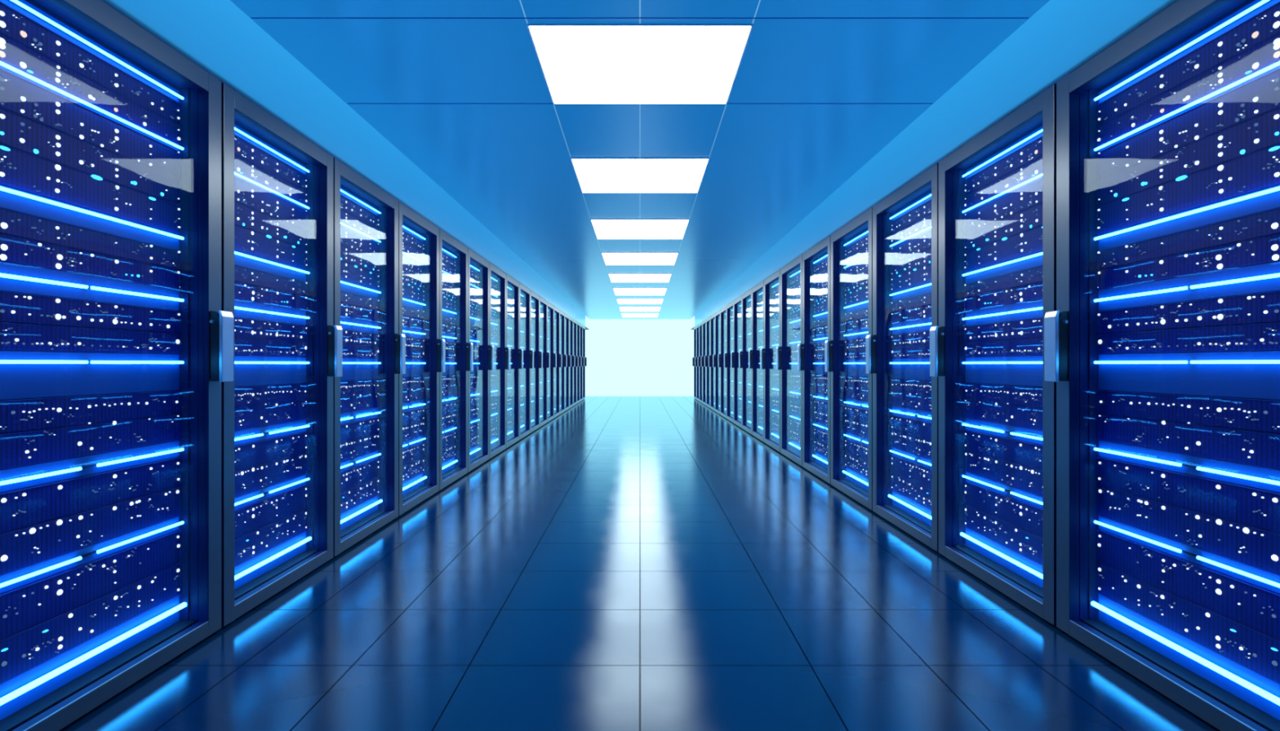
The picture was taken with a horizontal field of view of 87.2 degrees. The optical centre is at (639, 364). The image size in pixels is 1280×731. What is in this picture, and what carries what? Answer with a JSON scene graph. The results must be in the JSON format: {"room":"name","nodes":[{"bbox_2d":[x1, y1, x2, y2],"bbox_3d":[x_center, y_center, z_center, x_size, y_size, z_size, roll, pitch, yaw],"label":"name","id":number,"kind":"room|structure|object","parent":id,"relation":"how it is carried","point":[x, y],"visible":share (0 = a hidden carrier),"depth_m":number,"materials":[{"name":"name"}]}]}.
{"room":"server room","nodes":[
{"label":"server room","id":0,"kind":"room"},
{"bbox_2d":[102,0,585,326],"bbox_3d":[-1.661,-1.300,11.003,0.001,0.351,18.795,0,0,0],"label":"wall","id":1,"kind":"structure","parent":0,"point":[217,36],"depth_m":3.34,"materials":[{"name":"blue paint"}]},
{"bbox_2d":[58,396,1220,730],"bbox_3d":[0.000,1.120,9.800,5.800,0.120,24.600,0,0,0],"label":"floor","id":2,"kind":"structure","parent":0,"point":[624,563],"depth_m":2.73,"materials":[{"name":"tile"}]},
{"bbox_2d":[0,0,233,730],"bbox_3d":[-2.140,-0.031,2.142,1.071,2.182,1.035,0,0,0],"label":"tall cabinet","id":3,"kind":"object","parent":2,"relation":"on","point":[117,338],"visible":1,"depth_m":2.18,"materials":[{"name":"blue metal"}]},
{"bbox_2d":[0,171,4,177],"bbox_3d":[-1.757,-0.523,1.850,0.004,0.013,0.014,0,0,0],"label":"indicator light","id":4,"kind":"object","parent":3,"relation":"attached to","point":[2,173],"depth_m":1.85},
{"bbox_2d":[0,10,4,16],"bbox_3d":[-1.757,-0.966,1.850,0.004,0.013,0.014,0,0,0],"label":"indicator light","id":5,"kind":"object","parent":3,"relation":"on","point":[2,12],"depth_m":1.85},
{"bbox_2d":[0,113,5,119],"bbox_3d":[-1.757,-0.683,1.851,0.004,0.013,0.014,0,0,0],"label":"indicator light","id":6,"kind":"object","parent":3,"relation":"on","point":[2,116],"depth_m":1.85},
{"bbox_2d":[0,20,5,27],"bbox_3d":[-1.757,-0.937,1.851,0.004,0.017,0.019,0,0,0],"label":"indicator light","id":7,"kind":"object","parent":3,"relation":"on","point":[2,23],"depth_m":1.85,"materials":[{"name":"white plastic"}]},
{"bbox_2d":[0,50,5,57],"bbox_3d":[-1.757,-0.854,1.850,0.004,0.017,0.019,0,0,0],"label":"indicator light","id":8,"kind":"object","parent":3,"relation":"on","point":[2,53],"depth_m":1.85,"materials":[{"name":"white plastic"}]},
{"bbox_2d":[0,42,5,49],"bbox_3d":[-1.757,-0.877,1.850,0.004,0.017,0.019,0,0,0],"label":"indicator light","id":9,"kind":"object","parent":3,"relation":"on","point":[2,45],"depth_m":1.85,"materials":[{"name":"white plastic"}]},
{"bbox_2d":[0,37,5,44],"bbox_3d":[-1.757,-0.890,1.850,0.004,0.017,0.019,0,0,0],"label":"indicator light","id":10,"kind":"object","parent":3,"relation":"on","point":[2,40],"depth_m":1.85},
{"bbox_2d":[0,497,6,502],"bbox_3d":[-1.757,0.377,1.856,0.004,0.013,0.014,0,0,0],"label":"indicator light","id":11,"kind":"object","parent":3,"relation":"on","point":[2,500],"depth_m":1.85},
{"bbox_2d":[0,253,7,260],"bbox_3d":[-1.757,-0.295,1.855,0.004,0.017,0.019,0,0,0],"label":"indicator light","id":12,"kind":"object","parent":3,"relation":"attached to","point":[2,256],"depth_m":1.85,"materials":[{"name":"white plastic"}]},
{"bbox_2d":[1,661,7,666],"bbox_3d":[-1.757,0.829,1.857,0.004,0.013,0.014,0,0,0],"label":"indicator light","id":13,"kind":"object","parent":3,"relation":"attached to","point":[4,664],"depth_m":1.85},
{"bbox_2d":[0,555,8,561],"bbox_3d":[-1.757,0.537,1.857,0.004,0.017,0.019,0,0,0],"label":"indicator light","id":14,"kind":"object","parent":3,"relation":"attached to","point":[3,557],"depth_m":1.85,"materials":[{"name":"white plastic"}]},
{"bbox_2d":[0,244,8,250],"bbox_3d":[-1.757,-0.323,1.857,0.004,0.017,0.019,0,0,0],"label":"indicator light","id":15,"kind":"object","parent":3,"relation":"on","point":[3,246],"depth_m":1.85,"materials":[{"name":"white plastic"}]},
{"bbox_2d":[0,222,8,228],"bbox_3d":[-1.757,-0.383,1.857,0.004,0.017,0.019,0,0,0],"label":"indicator light","id":16,"kind":"object","parent":3,"relation":"on","point":[3,224],"depth_m":1.85,"materials":[{"name":"white plastic"}]},
{"bbox_2d":[0,146,9,151],"bbox_3d":[-1.757,-0.597,1.858,0.004,0.009,0.033,0,0,0],"label":"indicator light","id":17,"kind":"object","parent":3,"relation":"on","point":[2,148],"depth_m":1.86,"materials":[{"name":"blue plastic"}]},
{"bbox_2d":[19,137,25,142],"bbox_3d":[-1.757,-0.636,1.911,0.004,0.013,0.014,0,0,0],"label":"indicator light","id":18,"kind":"object","parent":3,"relation":"on","point":[21,140],"depth_m":1.91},
{"bbox_2d":[20,96,26,101],"bbox_3d":[-1.757,-0.756,1.914,0.004,0.013,0.014,0,0,0],"label":"indicator light","id":19,"kind":"object","parent":3,"relation":"on","point":[22,98],"depth_m":1.91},
{"bbox_2d":[19,61,26,68],"bbox_3d":[-1.757,-0.852,1.914,0.004,0.017,0.019,0,0,0],"label":"indicator light","id":20,"kind":"object","parent":3,"relation":"on","point":[23,64],"depth_m":1.91,"materials":[{"name":"white plastic"}]},
{"bbox_2d":[20,31,26,37],"bbox_3d":[-1.757,-0.941,1.915,0.004,0.017,0.019,0,0,0],"label":"indicator light","id":21,"kind":"object","parent":3,"relation":"on","point":[23,33],"depth_m":1.91,"materials":[{"name":"plastic"}]},
{"bbox_2d":[29,528,35,534],"bbox_3d":[-1.757,0.483,1.944,0.004,0.017,0.019,0,0,0],"label":"indicator light","id":22,"kind":"object","parent":3,"relation":"on","point":[32,531],"depth_m":1.94,"materials":[{"name":"white plastic"}]},
{"bbox_2d":[54,164,61,170],"bbox_3d":[-1.757,-0.594,2.028,0.004,0.017,0.019,0,0,0],"label":"indicator light","id":23,"kind":"object","parent":3,"relation":"on","point":[57,166],"depth_m":2.03,"materials":[{"name":"white plastic"}]},
{"bbox_2d":[55,314,61,319],"bbox_3d":[-1.757,-0.143,2.030,0.004,0.017,0.019,0,0,0],"label":"indicator light","id":24,"kind":"object","parent":3,"relation":"on","point":[58,317],"depth_m":2.03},
{"bbox_2d":[55,263,62,269],"bbox_3d":[-1.757,-0.296,2.031,0.004,0.017,0.019,0,0,0],"label":"indicator light","id":25,"kind":"object","parent":3,"relation":"attached to","point":[58,266],"depth_m":2.03,"materials":[{"name":"white plastic"}]},
{"bbox_2d":[56,520,62,525],"bbox_3d":[-1.757,0.480,2.034,0.004,0.017,0.019,0,0,0],"label":"indicator light","id":26,"kind":"object","parent":3,"relation":"on","point":[59,522],"depth_m":2.03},
{"bbox_2d":[57,589,62,595],"bbox_3d":[-1.757,0.692,2.035,0.004,0.017,0.019,0,0,0],"label":"indicator light","id":27,"kind":"object","parent":3,"relation":"attached to","point":[60,592],"depth_m":2.03,"materials":[{"name":"white plastic"}]},
{"bbox_2d":[57,254,62,260],"bbox_3d":[-1.757,-0.324,2.035,0.004,0.017,0.019,0,0,0],"label":"indicator light","id":28,"kind":"object","parent":3,"relation":"on","point":[60,257],"depth_m":2.03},
{"bbox_2d":[90,174,102,180],"bbox_3d":[-1.757,-0.604,2.174,0.004,0.013,0.045,0,0,0],"label":"indicator light","id":29,"kind":"object","parent":3,"relation":"on","point":[93,177],"depth_m":2.17,"materials":[{"name":"blue plastic"}]},
{"bbox_2d":[112,319,117,324],"bbox_3d":[-1.757,-0.142,2.249,0.004,0.017,0.019,0,0,0],"label":"indicator light","id":30,"kind":"object","parent":3,"relation":"on","point":[114,321],"depth_m":2.25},
{"bbox_2d":[221,83,342,626],"bbox_3d":[-2.140,-0.031,3.151,1.071,2.182,0.957,0,0,0],"label":"tall cabinet","id":31,"kind":"object","parent":2,"relation":"on","point":[277,184],"visible":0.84,"depth_m":3.21,"materials":[{"name":"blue metal"}]},
{"bbox_2d":[333,157,405,556],"bbox_3d":[-2.140,-0.031,4.125,1.071,2.182,0.963,0,0,0],"label":"tall cabinet","id":32,"kind":"object","parent":2,"relation":"on","point":[366,217],"visible":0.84,"depth_m":4.26,"materials":[{"name":"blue glass"}]},
{"bbox_2d":[398,201,445,515],"bbox_3d":[-2.140,-0.031,5.082,1.071,2.182,0.926,0,0,0],"label":"tall cabinet","id":33,"kind":"object","parent":2,"relation":"on","point":[418,237],"visible":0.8,"depth_m":5.31,"materials":[{"name":"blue glass"}]},
{"bbox_2d":[439,228,473,490],"bbox_3d":[-2.140,-0.031,6.013,1.071,2.182,0.909,0,0,0],"label":"tall cabinet","id":34,"kind":"object","parent":2,"relation":"on","point":[453,255],"visible":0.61,"depth_m":6.31,"materials":[{"name":"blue glass"}]},
{"bbox_2d":[467,248,493,472],"bbox_3d":[-2.140,-0.031,6.934,1.071,2.182,0.909,0,0,0],"label":"tall cabinet","id":35,"kind":"object","parent":2,"relation":"on","point":[478,268],"visible":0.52,"depth_m":7.29,"materials":[{"name":"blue glass"}]},
{"bbox_2d":[489,262,510,458],"bbox_3d":[-2.140,-0.031,7.856,1.071,2.182,0.909,0,0,0],"label":"tall cabinet","id":36,"kind":"object","parent":2,"relation":"on","point":[497,277],"visible":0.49,"depth_m":8.23,"materials":[{"name":"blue glass"}]},
{"bbox_2d":[506,274,523,448],"bbox_3d":[-2.140,-0.031,8.778,1.071,2.182,0.909,0,0,0],"label":"tall cabinet","id":37,"kind":"object","parent":2,"relation":"on","point":[512,285],"visible":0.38,"depth_m":9.16,"materials":[{"name":"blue glass"}]},
{"bbox_2d":[519,283,533,439],"bbox_3d":[-2.140,-0.031,9.700,1.071,2.182,0.909,0,0,0],"label":"tall cabinet","id":38,"kind":"object","parent":2,"relation":"on","point":[524,292],"visible":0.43,"depth_m":10.08,"materials":[{"name":"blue metal"}]},
{"bbox_2d":[530,290,542,433],"bbox_3d":[-2.140,-0.031,10.621,1.071,2.182,0.909,0,0,0],"label":"tall cabinet","id":39,"kind":"object","parent":2,"relation":"on","point":[535,299],"visible":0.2,"depth_m":11.01,"materials":[{"name":"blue glass"}]},
{"bbox_2d":[539,296,550,427],"bbox_3d":[-2.140,-0.031,11.543,1.071,2.182,0.909,0,0,0],"label":"tall cabinet","id":40,"kind":"object","parent":2,"relation":"on","point":[543,303],"visible":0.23,"depth_m":11.93,"materials":[{"name":"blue glass"}]},
{"bbox_2d":[546,301,556,422],"bbox_3d":[-2.140,-0.031,12.465,1.071,2.182,0.909,0,0,0],"label":"tall cabinet","id":41,"kind":"object","parent":2,"relation":"on","point":[550,308],"visible":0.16,"depth_m":12.85,"materials":[{"name":"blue metal"}]},
{"bbox_2d":[554,306,562,417],"bbox_3d":[-2.140,-0.031,13.386,1.071,2.182,0.909,0,0,0],"label":"tall cabinet","id":42,"kind":"object","parent":2,"relation":"on","point":[557,312],"visible":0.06,"depth_m":13.77,"materials":[{"name":"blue glass"}]},
{"bbox_2d":[560,310,567,414],"bbox_3d":[-2.140,-0.031,14.308,1.071,2.182,0.909,0,0,0],"label":"tall cabinet","id":43,"kind":"object","parent":2,"relation":"on","point":[562,313],"visible":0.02,"depth_m":14.69,"materials":[{"name":"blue glass"}]},
{"bbox_2d":[564,313,571,411],"bbox_3d":[-2.140,-0.031,15.230,1.071,2.182,0.909,0,0,0],"label":"tall cabinet","id":44,"kind":"object","parent":2,"relation":"on","point":[566,317],"visible":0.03,"depth_m":15.62,"materials":[{"name":"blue glass"}]},
{"bbox_2d":[568,316,574,408],"bbox_3d":[-2.140,-0.031,16.151,1.071,2.182,0.909,0,0,0],"label":"tall cabinet","id":45,"kind":"object","parent":2,"relation":"on","point":[571,320],"visible":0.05,"depth_m":16.54,"materials":[{"name":"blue metal"}]},
{"bbox_2d":[573,319,578,406],"bbox_3d":[-2.140,-0.031,17.073,1.071,2.182,0.909,0,0,0],"label":"tall cabinet","id":46,"kind":"object","parent":2,"relation":"on","point":[576,358],"visible":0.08,"depth_m":17.46,"materials":[{"name":"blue glass"}]},
{"bbox_2d":[576,321,581,404],"bbox_3d":[-2.140,-0.031,17.995,1.071,2.182,0.909,0,0,0],"label":"tall cabinet","id":47,"kind":"object","parent":2,"relation":"on","point":[577,322],"visible":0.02,"depth_m":18.38,"materials":[{"name":"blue metal"}]},
{"bbox_2d":[579,323,584,402],"bbox_3d":[-2.140,-0.031,18.917,1.071,2.182,0.909,0,0,0],"label":"tall cabinet","id":48,"kind":"object","parent":2,"relation":"on","point":[580,325],"visible":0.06,"depth_m":19.30,"materials":[{"name":"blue glass"}]},
{"bbox_2d":[582,325,586,399],"bbox_3d":[-2.140,-0.031,19.838,1.071,2.182,0.909,0,0,0],"label":"tall cabinet","id":49,"kind":"object","parent":2,"relation":"on","point":[584,327],"visible":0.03,"depth_m":20.22,"materials":[{"name":"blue metal"}]},
{"bbox_2d":[692,326,696,399],"bbox_3d":[2.140,-0.031,20.156,1.071,2.182,0.959,0,0,0],"label":"tall cabinet","id":50,"kind":"object","parent":2,"relation":"on","point":[695,327],"visible":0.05,"depth_m":20.56,"materials":[{"name":"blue glass"}]},
{"bbox_2d":[694,324,699,401],"bbox_3d":[2.140,-0.031,19.183,1.071,2.182,0.959,0,0,0],"label":"tall cabinet","id":51,"kind":"object","parent":2,"relation":"on","point":[697,326],"visible":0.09,"depth_m":19.59,"materials":[{"name":"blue metal"}]},
{"bbox_2d":[697,321,702,404],"bbox_3d":[2.140,-0.031,18.211,1.071,2.182,0.959,0,0,0],"label":"tall cabinet","id":52,"kind":"object","parent":2,"relation":"on","point":[701,323],"visible":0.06,"depth_m":18.62,"materials":[{"name":"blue glass"}]},
{"bbox_2d":[701,320,706,405],"bbox_3d":[2.140,-0.031,17.238,1.071,2.182,0.959,0,0,0],"label":"tall cabinet","id":53,"kind":"object","parent":2,"relation":"on","point":[704,321],"visible":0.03,"depth_m":17.65,"materials":[{"name":"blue glass"}]},
{"bbox_2d":[704,316,710,408],"bbox_3d":[2.140,-0.031,16.266,1.071,2.182,0.959,0,0,0],"label":"tall cabinet","id":54,"kind":"object","parent":2,"relation":"on","point":[708,320],"visible":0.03,"depth_m":16.67,"materials":[{"name":"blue glass"}]},
{"bbox_2d":[708,313,715,411],"bbox_3d":[2.140,-0.031,15.293,1.071,2.182,0.959,0,0,0],"label":"tall cabinet","id":55,"kind":"object","parent":2,"relation":"on","point":[713,317],"visible":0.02,"depth_m":15.70,"materials":[{"name":"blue glass"}]},
{"bbox_2d":[712,310,720,414],"bbox_3d":[2.140,-0.031,14.321,1.071,2.182,0.959,0,0,0],"label":"tall cabinet","id":56,"kind":"object","parent":2,"relation":"on","point":[717,315],"visible":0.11,"depth_m":14.73,"materials":[{"name":"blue glass"}]},
{"bbox_2d":[718,306,726,418],"bbox_3d":[2.140,-0.031,13.348,1.071,2.182,0.959,0,0,0],"label":"tall cabinet","id":57,"kind":"object","parent":2,"relation":"on","point":[723,311],"visible":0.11,"depth_m":13.75,"materials":[{"name":"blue metal"}]},
{"bbox_2d":[724,301,733,422],"bbox_3d":[2.140,-0.031,12.376,1.071,2.182,0.959,0,0,0],"label":"tall cabinet","id":58,"kind":"object","parent":2,"relation":"on","point":[730,308],"visible":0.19,"depth_m":12.78,"materials":[{"name":"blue glass"}]},
{"bbox_2d":[730,295,742,428],"bbox_3d":[2.140,-0.031,11.403,1.071,2.182,0.959,0,0,0],"label":"tall cabinet","id":59,"kind":"object","parent":2,"relation":"on","point":[738,302],"visible":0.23,"depth_m":11.81,"materials":[{"name":"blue glass"}]},
{"bbox_2d":[738,288,751,434],"bbox_3d":[2.140,-0.031,10.431,1.071,2.182,0.959,0,0,0],"label":"tall cabinet","id":60,"kind":"object","parent":2,"relation":"on","point":[747,296],"visible":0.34,"depth_m":10.83,"materials":[{"name":"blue glass"}]},
{"bbox_2d":[748,280,764,442],"bbox_3d":[2.140,-0.031,9.458,1.071,2.182,0.959,0,0,0],"label":"tall cabinet","id":61,"kind":"object","parent":2,"relation":"on","point":[757,291],"visible":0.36,"depth_m":9.86,"materials":[{"name":"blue glass"}]},
{"bbox_2d":[760,269,780,452],"bbox_3d":[2.140,-0.031,8.451,1.071,2.182,1.029,0,0,0],"label":"tall cabinet","id":62,"kind":"object","parent":2,"relation":"on","point":[772,283],"visible":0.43,"depth_m":8.87,"materials":[{"name":"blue glass"}]},
{"bbox_2d":[776,254,802,466],"bbox_3d":[2.140,-0.031,7.392,1.071,2.182,1.058,0,0,0],"label":"tall cabinet","id":63,"kind":"object","parent":2,"relation":"on","point":[791,275],"visible":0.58,"depth_m":7.80,"materials":[{"name":"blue glass"}]},
{"bbox_2d":[797,235,830,484],"bbox_3d":[2.140,-0.031,6.353,1.071,2.182,0.992,0,0,0],"label":"tall cabinet","id":64,"kind":"object","parent":2,"relation":"on","point":[816,260],"visible":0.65,"depth_m":6.69,"materials":[{"name":"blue glass"}]},
{"bbox_2d":[824,207,872,510],"bbox_3d":[2.140,-0.031,5.321,1.071,2.182,1.044,0,0,0],"label":"tall cabinet","id":65,"kind":"object","parent":2,"relation":"on","point":[851,245],"visible":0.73,"depth_m":5.54,"materials":[{"name":"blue glass"}]},
{"bbox_2d":[865,163,938,551],"bbox_3d":[2.140,-0.031,4.263,1.071,2.182,1.042,0,0,0],"label":"tall cabinet","id":66,"kind":"object","parent":2,"relation":"on","point":[905,223],"visible":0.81,"depth_m":4.42,"materials":[{"name":"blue glass"}]},
{"bbox_2d":[929,84,1056,625],"bbox_3d":[2.140,-0.031,3.207,1.071,2.182,1.041,0,0,0],"label":"tall cabinet","id":67,"kind":"object","parent":2,"relation":"on","point":[997,190],"visible":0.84,"depth_m":3.26,"materials":[{"name":"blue glass"}]},
{"bbox_2d":[1044,0,1279,730],"bbox_3d":[2.140,-0.031,2.148,1.071,2.182,1.048,0,0,0],"label":"tall cabinet","id":68,"kind":"object","parent":2,"relation":"on","point":[1162,339],"visible":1,"depth_m":2.19,"materials":[{"name":"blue metal"}]},
{"bbox_2d":[1160,319,1165,324],"bbox_3d":[1.757,-0.142,2.258,0.004,0.017,0.019,0,0,0],"label":"indicator light","id":69,"kind":"object","parent":68,"relation":"on","point":[1162,322],"depth_m":2.25,"materials":[{"name":"white plastic"}]},
{"bbox_2d":[1175,175,1187,181],"bbox_3d":[1.757,-0.604,2.181,0.004,0.013,0.046,0,0,0],"label":"indicator light","id":70,"kind":"object","parent":68,"relation":"on","point":[1178,178],"depth_m":2.18,"materials":[{"name":"blue plastic"}]},
{"bbox_2d":[1215,588,1221,595],"bbox_3d":[1.757,0.692,2.040,0.004,0.017,0.019,0,0,0],"label":"indicator light","id":71,"kind":"object","parent":68,"relation":"attached to","point":[1218,591],"depth_m":2.04,"materials":[{"name":"white plastic"}]},
{"bbox_2d":[1215,254,1221,260],"bbox_3d":[1.757,-0.324,2.040,0.004,0.017,0.019,0,0,0],"label":"indicator light","id":72,"kind":"object","parent":68,"relation":"on","point":[1218,257],"depth_m":2.04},
{"bbox_2d":[1215,519,1222,525],"bbox_3d":[1.757,0.480,2.039,0.004,0.017,0.019,0,0,0],"label":"indicator light","id":73,"kind":"object","parent":68,"relation":"on","point":[1218,522],"depth_m":2.04,"materials":[{"name":"white plastic"}]},
{"bbox_2d":[1217,314,1222,319],"bbox_3d":[1.757,-0.143,2.035,0.004,0.017,0.019,0,0,0],"label":"indicator light","id":74,"kind":"object","parent":68,"relation":"on","point":[1220,317],"depth_m":2.03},
{"bbox_2d":[1217,263,1222,269],"bbox_3d":[1.757,-0.296,2.036,0.004,0.017,0.019,0,0,0],"label":"indicator light","id":75,"kind":"object","parent":68,"relation":"attached to","point":[1220,266],"depth_m":2.03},
{"bbox_2d":[1217,164,1223,171],"bbox_3d":[1.757,-0.594,2.034,0.004,0.017,0.019,0,0,0],"label":"indicator light","id":76,"kind":"object","parent":68,"relation":"on","point":[1220,167],"depth_m":2.03,"materials":[{"name":"white plastic"}]},
{"bbox_2d":[1242,527,1248,533],"bbox_3d":[1.757,0.483,1.948,0.004,0.017,0.019,0,0,0],"label":"indicator light","id":77,"kind":"object","parent":68,"relation":"on","point":[1245,530],"depth_m":1.95,"materials":[{"name":"white plastic"}]},
{"bbox_2d":[1251,31,1258,38],"bbox_3d":[1.757,-0.941,1.919,0.004,0.017,0.019,0,0,0],"label":"indicator light","id":78,"kind":"object","parent":68,"relation":"on","point":[1255,34],"depth_m":1.92,"materials":[{"name":"white plastic"}]},
{"bbox_2d":[1252,62,1258,69],"bbox_3d":[1.757,-0.852,1.918,0.004,0.017,0.019,0,0,0],"label":"indicator light","id":79,"kind":"object","parent":68,"relation":"on","point":[1255,64],"depth_m":1.92,"materials":[{"name":"white plastic"}]},
{"bbox_2d":[1253,138,1259,143],"bbox_3d":[1.757,-0.636,1.915,0.004,0.013,0.014,0,0,0],"label":"indicator light","id":80,"kind":"object","parent":68,"relation":"on","point":[1255,140],"depth_m":1.91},
{"bbox_2d":[1268,146,1279,151],"bbox_3d":[1.757,-0.597,1.861,0.004,0.009,0.033,0,0,0],"label":"indicator light","id":81,"kind":"object","parent":68,"relation":"on","point":[1270,148],"depth_m":1.86,"materials":[{"name":"blue plastic"}]},
{"bbox_2d":[1271,661,1277,666],"bbox_3d":[1.757,0.829,1.860,0.004,0.013,0.014,0,0,0],"label":"indicator light","id":82,"kind":"object","parent":68,"relation":"attached to","point":[1273,663],"depth_m":1.86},
{"bbox_2d":[1271,555,1278,561],"bbox_3d":[1.757,0.537,1.860,0.004,0.017,0.019,0,0,0],"label":"indicator light","id":83,"kind":"object","parent":68,"relation":"attached to","point":[1273,557],"depth_m":1.86,"materials":[{"name":"white plastic"}]},
{"bbox_2d":[1271,497,1277,502],"bbox_3d":[1.757,0.377,1.859,0.004,0.013,0.014,0,0,0],"label":"indicator light","id":84,"kind":"object","parent":68,"relation":"on","point":[1273,500],"depth_m":1.86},
{"bbox_2d":[1271,244,1278,250],"bbox_3d":[1.757,-0.323,1.860,0.004,0.017,0.019,0,0,0],"label":"indicator light","id":85,"kind":"object","parent":68,"relation":"on","point":[1273,246],"depth_m":1.86,"materials":[{"name":"white plastic"}]},
{"bbox_2d":[1271,222,1278,229],"bbox_3d":[1.757,-0.383,1.860,0.004,0.017,0.019,0,0,0],"label":"indicator light","id":86,"kind":"object","parent":68,"relation":"on","point":[1273,225],"depth_m":1.86,"materials":[{"name":"white plastic"}]},
{"bbox_2d":[1271,253,1279,260],"bbox_3d":[1.757,-0.295,1.858,0.004,0.017,0.019,0,0,0],"label":"indicator light","id":87,"kind":"object","parent":68,"relation":"attached to","point":[1274,256],"depth_m":1.85,"materials":[{"name":"white plastic"}]},
{"bbox_2d":[1273,114,1279,119],"bbox_3d":[1.757,-0.683,1.854,0.004,0.013,0.014,0,0,0],"label":"indicator light","id":88,"kind":"object","parent":68,"relation":"on","point":[1275,116],"depth_m":1.85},
{"bbox_2d":[1272,21,1279,28],"bbox_3d":[1.757,-0.937,1.854,0.004,0.017,0.019,0,0,0],"label":"indicator light","id":89,"kind":"object","parent":68,"relation":"on","point":[1276,24],"depth_m":1.85,"materials":[{"name":"white plastic"}]},
{"bbox_2d":[1273,50,1279,57],"bbox_3d":[1.757,-0.854,1.853,0.004,0.017,0.019,0,0,0],"label":"indicator light","id":90,"kind":"object","parent":68,"relation":"on","point":[1276,53],"depth_m":1.85,"materials":[{"name":"white plastic"}]},
{"bbox_2d":[1273,43,1279,49],"bbox_3d":[1.757,-0.877,1.853,0.004,0.017,0.019,0,0,0],"label":"indicator light","id":91,"kind":"object","parent":68,"relation":"on","point":[1276,46],"depth_m":1.85,"materials":[{"name":"white plastic"}]},
{"bbox_2d":[1273,37,1279,44],"bbox_3d":[1.757,-0.890,1.853,0.004,0.017,0.019,0,0,0],"label":"indicator light","id":92,"kind":"object","parent":68,"relation":"on","point":[1276,40],"depth_m":1.85,"materials":[{"name":"white plastic"}]},
{"bbox_2d":[1274,172,1279,177],"bbox_3d":[1.757,-0.523,1.853,0.004,0.013,0.014,0,0,0],"label":"indicator light","id":93,"kind":"object","parent":68,"relation":"attached to","point":[1276,174],"depth_m":1.85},
{"bbox_2d":[1274,11,1279,17],"bbox_3d":[1.757,-0.966,1.853,0.004,0.013,0.014,0,0,0],"label":"indicator light","id":94,"kind":"object","parent":68,"relation":"on","point":[1277,14],"depth_m":1.85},
{"bbox_2d":[230,0,1049,319],"bbox_3d":[0.000,-1.475,9.800,3.322,0.001,24.600,0,0,0],"label":"ceiling","id":95,"kind":"structure","parent":0,"point":[510,166],"depth_m":3.97,"materials":[{"name":"blue paint"}]},
{"bbox_2d":[526,23,753,103],"bbox_3d":[0.000,-1.470,3.349,0.981,0.010,0.878,0,0,0],"label":"recessed light","id":96,"kind":"object","parent":95,"relation":"in","point":[580,63],"visible":1,"depth_m":3.24,"materials":[{"name":"white plastic"}]},
{"bbox_2d":[570,157,709,192],"bbox_3d":[0.000,-1.470,5.280,0.994,0.010,0.956,0,0,0],"label":"recessed light","id":97,"kind":"object","parent":95,"relation":"in","point":[593,175],"visible":1,"depth_m":5.18,"materials":[{"name":"white plastic"}]},
{"bbox_2d":[590,219,689,239],"bbox_3d":[0.000,-1.470,7.360,1.009,0.010,1.056,0,0,0],"label":"recessed light","id":98,"kind":"object","parent":95,"relation":"in","point":[603,228],"visible":1,"depth_m":7.28,"materials":[{"name":"white plastic"}]},
{"bbox_2d":[251,17,1028,18],"bbox_3d":[0.000,-1.474,2.860,3.310,0.003,0.004,0,0,0],"label":"trim","id":99,"kind":"structure","parent":95,"relation":"attached to","point":[251,17],"depth_m":2.86,"materials":[{"name":"blue"}]},
{"bbox_2d":[601,252,678,265],"bbox_3d":[0.000,-1.470,9.405,1.022,0.010,1.066,0,0,0],"label":"recessed light","id":100,"kind":"object","parent":95,"relation":"in","point":[610,258],"visible":1,"depth_m":9.30,"materials":[{"name":"white plastic"}]},
{"bbox_2d":[608,273,671,282],"bbox_3d":[0.000,-1.470,11.500,1.037,0.010,1.116,0,0,0],"label":"recessed light","id":101,"kind":"object","parent":95,"relation":"in","point":[614,277],"visible":1,"depth_m":11.41,"materials":[{"name":"white plastic"}]},
{"bbox_2d":[347,103,932,104],"bbox_3d":[0.000,-1.474,3.800,3.310,0.003,0.004,0,0,0],"label":"trim","id":102,"kind":"structure","parent":95,"relation":"attached to","point":[348,104],"depth_m":3.80,"materials":[{"name":"blue"}]},
{"bbox_2d":[613,288,666,295],"bbox_3d":[0.000,-1.470,13.675,1.052,0.010,1.266,0,0,0],"label":"recessed light","id":103,"kind":"object","parent":95,"relation":"in","point":[618,291],"visible":1,"depth_m":13.59,"materials":[{"name":"white plastic"}]},
{"bbox_2d":[616,298,663,304],"bbox_3d":[0.000,-1.470,15.800,1.066,0.010,1.216,0,0,0],"label":"recessed light","id":104,"kind":"object","parent":95,"relation":"in","point":[620,301],"visible":1,"depth_m":15.72,"materials":[{"name":"white plastic"}]},
{"bbox_2d":[618,306,661,311],"bbox_3d":[0.000,-1.470,18.000,1.081,0.010,1.316,0,0,0],"label":"recessed light","id":105,"kind":"object","parent":95,"relation":"in","point":[621,308],"visible":1,"depth_m":17.82,"materials":[{"name":"white plastic"}]},
{"bbox_2d":[621,313,658,317],"bbox_3d":[0.000,-1.470,20.250,1.096,0.010,1.516,0,0,0],"label":"recessed light","id":106,"kind":"object","parent":95,"relation":"in","point":[624,315],"visible":1,"depth_m":20.20,"materials":[{"name":"white plastic"}]},
{"bbox_2d":[585,319,694,396],"bbox_3d":[0.000,-0.168,22.150,5.800,2.655,0.100,0,0,0],"label":"wall","id":107,"kind":"structure","parent":0,"point":[626,357],"depth_m":22.10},
{"bbox_2d":[694,0,1177,326],"bbox_3d":[1.661,-1.300,11.003,0.001,0.351,18.795,0,0,0],"label":"wall","id":108,"kind":"structure","parent":0,"point":[1061,36],"depth_m":3.34,"materials":[{"name":"blue paint"}]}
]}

